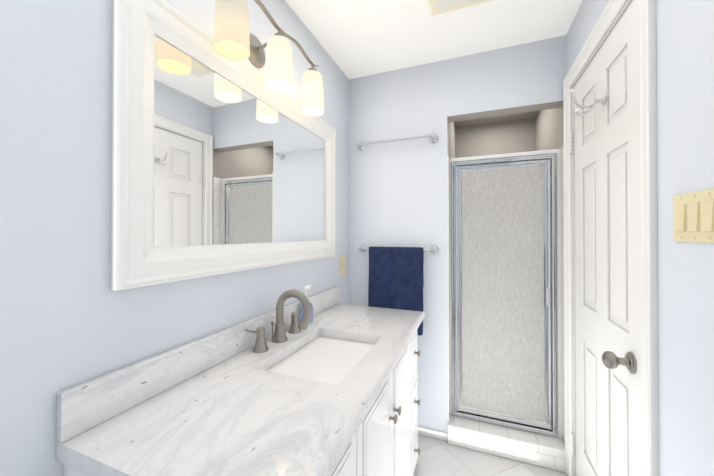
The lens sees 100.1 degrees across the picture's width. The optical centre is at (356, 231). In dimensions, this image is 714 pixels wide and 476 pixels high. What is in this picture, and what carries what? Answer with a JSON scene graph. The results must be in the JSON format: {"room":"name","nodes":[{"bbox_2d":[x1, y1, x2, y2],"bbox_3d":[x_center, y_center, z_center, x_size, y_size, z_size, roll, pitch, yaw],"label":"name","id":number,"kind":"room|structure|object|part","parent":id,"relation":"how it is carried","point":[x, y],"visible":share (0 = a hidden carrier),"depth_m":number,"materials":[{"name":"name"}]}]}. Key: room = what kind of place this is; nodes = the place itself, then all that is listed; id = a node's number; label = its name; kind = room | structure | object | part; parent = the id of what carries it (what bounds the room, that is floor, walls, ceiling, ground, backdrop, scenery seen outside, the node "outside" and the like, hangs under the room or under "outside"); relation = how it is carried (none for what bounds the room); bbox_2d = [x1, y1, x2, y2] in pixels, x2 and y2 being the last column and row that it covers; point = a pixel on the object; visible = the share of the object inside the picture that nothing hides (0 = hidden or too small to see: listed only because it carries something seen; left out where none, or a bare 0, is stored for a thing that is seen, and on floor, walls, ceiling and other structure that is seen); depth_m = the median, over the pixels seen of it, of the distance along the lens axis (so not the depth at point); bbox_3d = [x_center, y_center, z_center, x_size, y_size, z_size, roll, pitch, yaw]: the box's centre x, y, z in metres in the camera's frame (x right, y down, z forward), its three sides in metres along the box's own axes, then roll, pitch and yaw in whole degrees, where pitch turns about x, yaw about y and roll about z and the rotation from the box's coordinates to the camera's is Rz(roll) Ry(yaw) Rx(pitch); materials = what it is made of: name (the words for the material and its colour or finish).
{"room":"bathroom","nodes":[
{"label":"bathroom","id":0,"kind":"room"},
{"bbox_2d":[0,0,348,475],"bbox_3d":[-0.611,0.102,0.842,0.100,2.390,2.982,0,0,21],"label":"wall","id":1,"kind":"structure","parent":0,"point":[68,318],"depth_m":0.66,"materials":[{"name":"blue paint"}]},
{"bbox_2d":[56,286,338,441],"bbox_3d":[-0.375,0.396,1.269,0.021,0.104,1.376,0,0,21],"label":"backsplash","id":2,"kind":"structure","parent":1,"relation":"attached to","point":[80,407],"depth_m":0.78,"materials":[{"name":"white stone"}]},
{"bbox_2d":[109,0,334,290],"bbox_3d":[-0.365,-0.247,1.284,0.034,0.785,1.207,0,0,21],"label":"mirror","id":3,"kind":"object","parent":1,"relation":"attached to","point":[219,164],"visible":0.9,"depth_m":0.95,"materials":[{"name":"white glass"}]},
{"bbox_3d":[-0.377,-0.247,1.289,0.008,0.745,1.167,0,0,21],"label":"glass","id":4,"kind":"part","parent":3,"relation":"part of","materials":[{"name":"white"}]},
{"bbox_2d":[213,0,323,115],"bbox_3d":[-0.336,-0.677,1.153,0.186,0.244,0.622,0,0,21],"label":"sconce","id":5,"kind":"object","parent":1,"relation":"attached to","point":[234,39],"visible":1,"depth_m":1.10,"materials":[{"name":"white glass"}]},
{"bbox_2d":[340,256,344,275],"bbox_3d":[-0.094,0.227,2.004,0.009,0.124,0.074,0,0,21],"label":"electrical outlet plate","id":6,"kind":"object","parent":1,"relation":"attached to","point":[342,265],"visible":1,"depth_m":1.99,"materials":[{"name":"beige plastic"}]},
{"bbox_2d":[285,0,581,78],"bbox_3d":[0.042,-1.125,0.594,1.502,0.060,2.982,0,0,21],"label":"ceiling","id":7,"kind":"structure","parent":0,"point":[358,38],"depth_m":1.60,"materials":[{"name":"white paint"}]},
{"bbox_2d":[428,0,490,15],"bbox_3d":[0.459,-1.054,1.261,0.330,0.072,0.330,0,0,21],"label":"light","id":8,"kind":"object","parent":7,"relation":"attached to","point":[439,6],"visible":1,"depth_m":1.39,"materials":[{"name":"beige"}]},
{"bbox_2d":[448,122,455,157],"bbox_3d":[0.728,0.113,2.422,0.100,2.390,0.938,0,0,21],"label":"wall","id":9,"kind":"structure","parent":0,"point":[451,140],"depth_m":2.25,"materials":[{"name":"beige paint"}]},
{"bbox_2d":[447,155,449,421],"bbox_3d":[0.742,0.414,2.307,0.008,1.785,0.936,0,0,21],"label":"wall tile","id":10,"kind":"structure","parent":9,"relation":"attached to","point":[448,233],"depth_m":1.88,"materials":[{"name":"white tile"}]},
{"bbox_2d":[450,158,451,413],"bbox_3d":[0.620,0.353,1.972,0.010,1.666,0.050,0,0,21],"label":"wall tile","id":11,"kind":"structure","parent":9,"relation":"attached to","point":[450,297],"depth_m":1.95,"materials":[{"name":"white tile"}]},
{"bbox_2d":[349,35,566,440],"bbox_3d":[0.569,0.109,1.927,1.302,2.390,0.100,0,0,21],"label":"wall","id":12,"kind":"structure","parent":0,"point":[397,193],"depth_m":1.92,"materials":[{"name":"blue paint"}]},
{"bbox_2d":[356,133,437,150],"bbox_3d":[0.248,-0.596,1.963,0.548,0.058,0.074,0,0,21],"label":"towel bar","id":13,"kind":"object","parent":12,"relation":"attached to","point":[433,137],"visible":1,"depth_m":1.92,"materials":[{"name":"silver metal"}]},
{"bbox_2d":[358,244,438,334],"bbox_3d":[0.255,0.364,1.949,0.538,0.558,0.084,0,0,21],"label":"towel bar","id":14,"kind":"object","parent":12,"relation":"attached to","point":[396,279],"visible":0.9,"depth_m":1.91,"materials":[{"name":"blue fabric"}]},
{"bbox_2d":[368,246,423,334],"bbox_3d":[0.248,0.370,1.931,0.364,0.548,0.049,0,0,21],"label":"towel","id":15,"kind":"object","parent":14,"relation":"hanging from","point":[396,279],"depth_m":1.91,"materials":[{"name":"blue fabric"}]},
{"bbox_2d":[418,426,446,440],"bbox_3d":[0.254,1.280,1.983,0.666,0.050,0.010,0,0,21],"label":"baseboard","id":16,"kind":"structure","parent":12,"relation":"attached to","point":[432,433],"depth_m":1.89,"materials":[{"name":"white wood"}]},
{"bbox_2d":[451,153,557,436],"bbox_3d":[0.887,0.364,1.836,0.584,1.640,0.052,0,0,21],"label":"shower door","id":17,"kind":"object","parent":12,"relation":"attached to","point":[504,305],"visible":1,"depth_m":1.84,"materials":[{"name":"grey glass"}]},
{"bbox_2d":[447,414,565,472],"bbox_3d":[0.881,1.244,1.810,0.624,0.118,0.190,0,0,21],"label":"sill","id":18,"kind":"structure","parent":12,"relation":"attached to","point":[540,450],"depth_m":1.73,"materials":[{"name":"tile"}]},
{"bbox_2d":[413,435,567,475],"bbox_3d":[0.219,1.328,1.028,1.502,0.060,3.950,0,0,21],"label":"floor","id":19,"kind":"structure","parent":0,"point":[437,457],"depth_m":1.67,"materials":[{"name":"tile"}]},
{"bbox_2d":[63,322,420,475],"bbox_3d":[-0.128,0.894,1.160,0.559,0.810,1.335,0,0,21],"label":"bathroom vanity","id":20,"kind":"object","parent":19,"relation":"on","point":[386,442],"depth_m":1.16,"materials":[{"name":"white wood"}]},
{"bbox_2d":[56,302,423,475],"bbox_3d":[-0.127,0.467,1.160,0.564,0.040,1.355,0,0,21],"label":"countertop","id":21,"kind":"structure","parent":20,"relation":"on","point":[238,417],"depth_m":0.71,"materials":[{"name":"white stone"}]},
{"bbox_2d":[240,289,315,353],"bbox_3d":[-0.268,0.340,1.216,0.186,0.214,0.399,0,0,21],"label":"faucet","id":22,"kind":"object","parent":21,"relation":"on","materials":[{"name":"silver metal"}]},
{"bbox_2d":[298,285,312,322],"bbox_3d":[-0.252,0.359,1.474,0.046,0.180,0.076,0,0,21],"label":"soap dispenser","id":23,"kind":"object","parent":21,"relation":"on","point":[301,306],"visible":0.5,"depth_m":1.47,"materials":[{"name":"blue"}]},
{"bbox_2d":[264,334,375,381],"bbox_3d":[-0.116,0.548,1.135,0.359,0.146,0.506,0,0,21],"label":"sink","id":24,"kind":"object","parent":21,"relation":"in","point":[326,357],"depth_m":1.16,"materials":[{"name":"white ceramic"}]},
{"bbox_2d":[456,118,534,157],"bbox_3d":[1.223,0.114,2.677,0.634,2.390,0.100,0,0,21],"label":"wall","id":25,"kind":"structure","parent":0,"point":[515,136],"depth_m":2.63,"materials":[{"name":"beige paint"}]},
{"bbox_2d":[455,111,537,127],"bbox_3d":[1.051,-0.989,2.248,0.634,0.050,0.838,0,0,21],"label":"ceiling","id":26,"kind":"structure","parent":0,"point":[502,118],"depth_m":2.56,"materials":[{"name":"beige paint"}]},
{"bbox_2d":[451,149,556,161],"bbox_3d":[0.898,-0.470,1.869,0.587,0.023,0.050,0,0,21],"label":"door frame","id":27,"kind":"structure","parent":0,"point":[505,155],"depth_m":1.84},
{"bbox_2d":[447,101,562,121],"bbox_3d":[0.880,-0.725,1.810,0.634,0.003,0.100,0,0,21],"label":"soffit","id":28,"kind":"structure","parent":0,"point":[520,109],"depth_m":1.80,"materials":[{"name":"beige paint"}]},
{"bbox_2d":[566,26,570,72],"bbox_3d":[1.189,0.107,1.588,0.100,2.390,0.077,0,0,21],"label":"wall","id":29,"kind":"structure","parent":0,"point":[568,41],"depth_m":1.61,"materials":[{"name":"blue paint"}]},
{"bbox_2d":[535,0,713,475],"bbox_3d":[0.866,0.102,0.765,0.100,2.390,3.920,0,0,21],"label":"wall","id":30,"kind":"structure","parent":0,"point":[685,85],"depth_m":0.74,"materials":[{"name":"blue paint"}]},
{"bbox_2d":[557,149,561,437],"bbox_3d":[1.181,0.351,1.752,0.020,1.666,0.050,0,0,21],"label":"wall tile","id":31,"kind":"structure","parent":30,"relation":"attached to","point":[559,306],"depth_m":1.73,"materials":[{"name":"white tile"}]},
{"bbox_2d":[561,146,564,443],"bbox_3d":[1.324,0.413,2.078,0.008,1.785,0.936,0,0,21],"label":"wall tile","id":32,"kind":"structure","parent":30,"relation":"attached to","point":[562,288],"depth_m":1.70,"materials":[{"name":"white tile"}]},
{"bbox_2d":[570,0,641,475],"bbox_3d":[0.985,0.266,1.242,0.115,2.044,0.712,0,0,21],"label":"door","id":33,"kind":"structure","parent":30,"relation":"in","point":[608,334],"depth_m":1.16,"materials":[{"name":"white wood"}]},
{"bbox_3d":[1.118,0.319,1.544,0.021,1.668,0.052,0,0,21],"label":"door hinges","id":34,"kind":"part","parent":33,"relation":"part of","materials":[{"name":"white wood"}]},
{"bbox_2d":[570,89,605,114],"bbox_3d":[0.931,-0.531,1.208,0.114,0.114,0.034,0,0,21],"label":"hook","id":35,"kind":"object","parent":33,"relation":"attached to","point":[602,101],"visible":0.98,"depth_m":1.21,"materials":[{"name":"silver metal"}]},
{"bbox_3d":[0.871,0.432,1.002,0.079,0.068,0.068,0,0,21],"label":"knob","id":36,"kind":"part","parent":33,"relation":"part of","materials":[{"name":"silver metal"}]},
{"bbox_2d":[563,0,658,475],"bbox_3d":[1.030,0.233,1.213,0.121,2.134,0.851,0,0,21],"label":"door frame","id":37,"kind":"structure","parent":30,"relation":"attached to","point":[649,274],"depth_m":0.88,"materials":[{"name":"white wood"}]},
{"bbox_2d":[673,188,713,242],"bbox_3d":[0.771,-0.033,0.682,0.012,0.114,0.135,0,0,21],"label":"switch plate","id":38,"kind":"object","parent":30,"relation":"attached to","point":[693,216],"visible":1,"depth_m":0.68,"materials":[{"name":"beige plastic"}]}
]}

